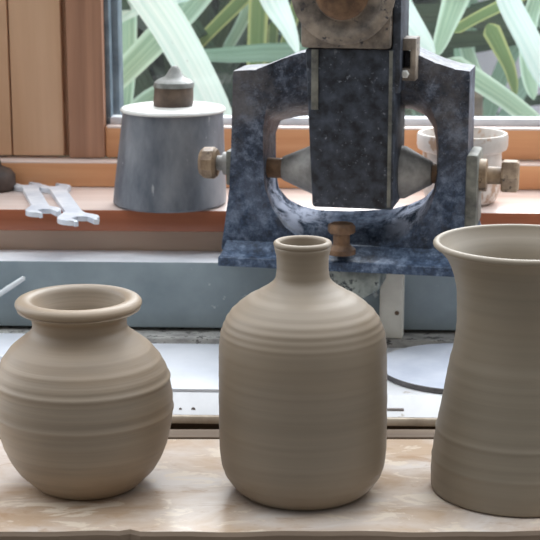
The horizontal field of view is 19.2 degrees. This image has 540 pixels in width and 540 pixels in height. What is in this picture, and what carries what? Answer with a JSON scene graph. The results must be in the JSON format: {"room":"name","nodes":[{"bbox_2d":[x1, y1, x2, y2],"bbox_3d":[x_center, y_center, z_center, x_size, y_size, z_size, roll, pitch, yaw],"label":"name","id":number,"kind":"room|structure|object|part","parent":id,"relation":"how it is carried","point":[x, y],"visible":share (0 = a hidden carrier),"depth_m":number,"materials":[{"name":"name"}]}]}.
{"room":"art studio","nodes":[
{"label":"art studio","id":0,"kind":"room"},
{"bbox_2d":[0,0,69,155],"bbox_3d":[-0.113,-0.649,1.805,1.843,1.045,0.078,0,13,2],"label":"wall","id":1,"kind":"structure","parent":0,"point":[34,120],"depth_m":1.87,"materials":[{"name":"brown wood"}]},
{"bbox_2d":[0,230,222,250],"bbox_3d":[0.003,0.439,1.926,1.600,1.020,0.122,0,13,2],"label":"wall","id":2,"kind":"structure","parent":0,"point":[9,239],"depth_m":1.76,"materials":[{"name":"brown wood"}]},
{"bbox_2d":[0,326,455,347],"bbox_3d":[-0.001,0.087,1.734,1.500,0.048,0.078,0,13,2],"label":"trim","id":3,"kind":"structure","parent":2,"relation":"attached to","point":[171,335],"depth_m":1.70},
{"bbox_2d":[0,276,24,296],"bbox_3d":[-0.293,0.029,1.710,0.065,0.044,0.006,-1,13,-6],"label":"rod","id":4,"kind":"object","parent":3,"relation":"on","point":[15,283],"visible":1,"depth_m":1.71,"materials":[{"name":"silver metal"}]},
{"bbox_2d":[198,0,519,338],"bbox_3d":[0.085,-0.124,1.619,0.330,0.416,0.116,3,13,12],"label":"machine","id":5,"kind":"object","parent":3,"relation":"on","point":[357,75],"visible":0.96,"depth_m":1.60,"materials":[{"name":"blue metal"}]},
{"bbox_3d":[0.089,-0.117,1.635,0.278,0.225,0.088,3,13,12],"label":"frame","id":6,"kind":"part","parent":5,"relation":"part of","materials":[{"name":"metal"}]},
{"bbox_3d":[0.129,0.029,1.690,0.025,0.085,0.015,3,13,12],"label":"post","id":7,"kind":"part","parent":5,"relation":"part of","materials":[{"name":"grey metal"}]},
{"bbox_2d":[0,249,456,329],"bbox_3d":[0.000,0.021,1.736,1.500,0.072,0.059,0,13,2],"label":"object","id":8,"kind":"structure","parent":2,"relation":"attached to","point":[189,289],"depth_m":1.71,"materials":[{"name":"grey metal"}]},
{"bbox_2d":[0,0,539,231],"bbox_3d":[0.005,-0.481,1.756,1.600,0.850,0.240,0,13,2],"label":"window","id":9,"kind":"structure","parent":2,"relation":"in","point":[94,43],"depth_m":1.86,"materials":[{"name":"orange wood"}]},
{"bbox_2d":[0,161,15,192],"bbox_3d":[-0.322,-0.112,1.850,0.054,0.038,0.054,1,13,2],"label":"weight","id":10,"kind":"object","parent":9,"relation":"on","point":[7,176],"visible":1,"depth_m":1.84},
{"bbox_2d":[14,182,60,217],"bbox_3d":[-0.261,-0.079,1.781,0.038,0.006,0.198,-3,13,-14],"label":"spanner","id":11,"kind":"object","parent":9,"relation":"on","point":[39,206],"visible":0.98,"depth_m":1.75,"materials":[{"name":"metal"}]},
{"bbox_2d":[40,183,99,226],"bbox_3d":[-0.223,-0.073,1.755,0.044,0.006,0.237,-3,13,-14],"label":"spanner","id":12,"kind":"object","parent":9,"relation":"on","point":[72,213],"visible":1,"depth_m":1.72,"materials":[{"name":"metal"}]},
{"bbox_3d":[-0.183,-0.517,1.859,0.009,0.726,0.038,0,13,2],"label":"frame","id":13,"kind":"part","parent":9,"relation":"part of","materials":[{"name":"metal"}]},
{"bbox_2d":[113,65,225,212],"bbox_3d":[-0.111,-0.148,1.756,0.125,0.152,0.125,0,13,2],"label":"metal canister","id":14,"kind":"object","parent":9,"relation":"on","point":[161,141],"visible":0.99,"depth_m":1.71,"materials":[{"name":"metal"}]},
{"bbox_3d":[-0.106,-0.177,1.748,0.115,0.006,0.115,0,13,2],"label":"lid","id":15,"kind":"part","parent":14,"relation":"part of","materials":[{"name":"grey metal"}]},
{"bbox_3d":[-0.105,-0.189,1.746,0.044,0.022,0.044,0,13,2],"label":"knob","id":16,"kind":"part","parent":14,"relation":"part of","materials":[{"name":"brown wood"}]},
{"bbox_3d":[0.004,-0.074,1.829,1.600,0.024,0.200,0,13,2],"label":"sill","id":17,"kind":"part","parent":9,"relation":"part of","materials":[{"name":"brown wood"}]},
{"bbox_3d":[0.006,-0.114,1.880,1.600,0.030,0.042,0,13,2],"label":"sill rail","id":18,"kind":"part","parent":9,"relation":"part of","materials":[{"name":"orange wood"}]},
{"bbox_3d":[0.267,-0.520,1.798,0.920,0.794,0.040,0,13,2],"label":"rail","id":19,"kind":"part","parent":9,"relation":"part of","materials":[{"name":"orange wood"}]},
{"bbox_2d":[417,127,507,205],"bbox_3d":[0.212,-0.114,1.771,0.100,0.077,0.100,0,13,2],"label":"pot","id":20,"kind":"object","parent":9,"relation":"on","point":[493,142],"visible":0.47,"depth_m":1.74,"materials":[{"name":"white ceramic"}]},
{"bbox_3d":[0.000,1.362,0.308,4.000,0.050,3.500,0,13,0],"label":"floor","id":21,"kind":"structure","parent":0,"visible":0},
{"bbox_3d":[0.000,0.596,1.576,1.500,0.872,0.515,0,13,0],"label":"workbench","id":22,"kind":"object","parent":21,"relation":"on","visible":0},
{"bbox_2d":[0,439,539,539],"bbox_3d":[0.000,0.190,1.333,1.240,0.028,0.220,0,13,0],"label":"wooden board","id":23,"kind":"object","parent":22,"relation":"on","point":[189,494],"visible":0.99,"depth_m":1.27,"materials":[{"name":"beige wood"}]},
{"bbox_2d":[0,284,173,499],"bbox_3d":[-0.153,0.099,1.310,0.148,0.159,0.148,-9,16,-33],"label":"round vase","id":24,"kind":"object","parent":23,"relation":"on","point":[87,404],"visible":1,"depth_m":1.26,"materials":[{"name":"ceramic"}]},
{"bbox_2d":[219,235,386,510],"bbox_3d":[0.027,0.078,1.290,0.140,0.209,0.140,0,13,0],"label":"bottle vase","id":25,"kind":"object","parent":23,"relation":"on","point":[303,356],"visible":1,"depth_m":1.24,"materials":[{"name":"ceramic"}]},
{"bbox_2d":[431,224,539,516],"bbox_3d":[0.202,0.078,1.294,0.144,0.208,0.144,2,13,8],"label":"vase","id":26,"kind":"object","parent":23,"relation":"on","point":[485,458],"visible":1,"depth_m":1.25,"materials":[{"name":"ceramic"}]},
{"bbox_2d":[168,429,434,438],"bbox_3d":[0.000,0.162,1.456,1.240,0.028,0.022,0,13,0],"label":"trim","id":27,"kind":"structure","parent":22,"relation":"on","point":[173,433],"depth_m":1.45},
{"bbox_2d":[170,348,441,428],"bbox_3d":[-0.006,0.121,1.604,1.200,0.040,0.189,0,13,2],"label":"tray","id":28,"kind":"object","parent":22,"relation":"on","point":[407,408],"visible":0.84,"depth_m":1.52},
{"bbox_2d":[152,343,218,391],"bbox_3d":[-0.179,0.096,1.615,0.332,0.003,0.160,0,13,2],"label":"sheet","id":29,"kind":"object","parent":28,"relation":"on","point":[192,367],"visible":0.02,"depth_m":1.61,"materials":[{"name":"white plastic"}]},
{"bbox_2d":[0,333,25,360],"bbox_3d":[-0.305,0.081,1.656,0.117,0.008,0.090,0,13,2],"label":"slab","id":30,"kind":"object","parent":29,"relation":"on","point":[6,339],"depth_m":1.67,"materials":[{"name":"white"}]},
{"bbox_2d":[387,343,452,393],"bbox_3d":[0.193,0.098,1.602,0.168,0.006,0.168,0,13,2],"label":"bat","id":31,"kind":"object","parent":28,"relation":"on","point":[419,367],"visible":0.3,"depth_m":1.60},
{"label":"outside","id":32,"kind":"structure","parent":0,"visible":0},
{"bbox_3d":[0.000,-0.260,4.665,6.000,0.050,5.280,0,13,0],"label":"ground","id":33,"kind":"structure","parent":32,"visible":0},
{"bbox_2d":[0,0,441,155],"bbox_3d":[-0.590,-0.728,3.468,2.020,1.400,0.376,0,13,0],"label":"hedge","id":34,"kind":"object","parent":33,"relation":"on","point":[156,68],"visible":0.02,"depth_m":3.47,"materials":[{"name":"green plant"}]},
{"bbox_2d":[56,0,539,155],"bbox_3d":[0.045,-0.336,2.695,1.055,0.984,1.251,0,13,0],"label":"leaf plant","id":35,"kind":"object","parent":33,"relation":"on","point":[254,13],"visible":0.23,"depth_m":2.54,"materials":[{"name":"green plant"}]},
{"bbox_2d":[122,0,514,114],"bbox_3d":[-0.031,-0.363,2.660,1.142,1.053,1.334,0,13,0],"label":"leaf plant","id":36,"kind":"object","parent":33,"relation":"on","point":[169,32],"visible":0.23,"depth_m":2.33,"materials":[{"name":"green plant"}]},
{"bbox_2d":[204,0,539,116],"bbox_3d":[0.304,-0.301,2.717,1.041,0.907,0.994,0,13,0],"label":"leaf plant","id":37,"kind":"object","parent":33,"relation":"on","point":[522,22],"visible":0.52,"depth_m":2.30,"materials":[{"name":"green plant"}]},
{"bbox_3d":[0.329,-0.089,2.744,0.090,0.480,0.090,0,13,0],"label":"stem","id":38,"kind":"part","parent":37,"relation":"part of","materials":[{"name":"plant"}]},
{"bbox_2d":[476,0,539,116],"bbox_3d":[1.720,-0.852,3.671,2.560,1.550,0.150,0,13,0],"label":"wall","id":39,"kind":"structure","parent":33,"relation":"on","point":[487,60],"depth_m":3.68,"materials":[{"name":"white paint"}]}
]}

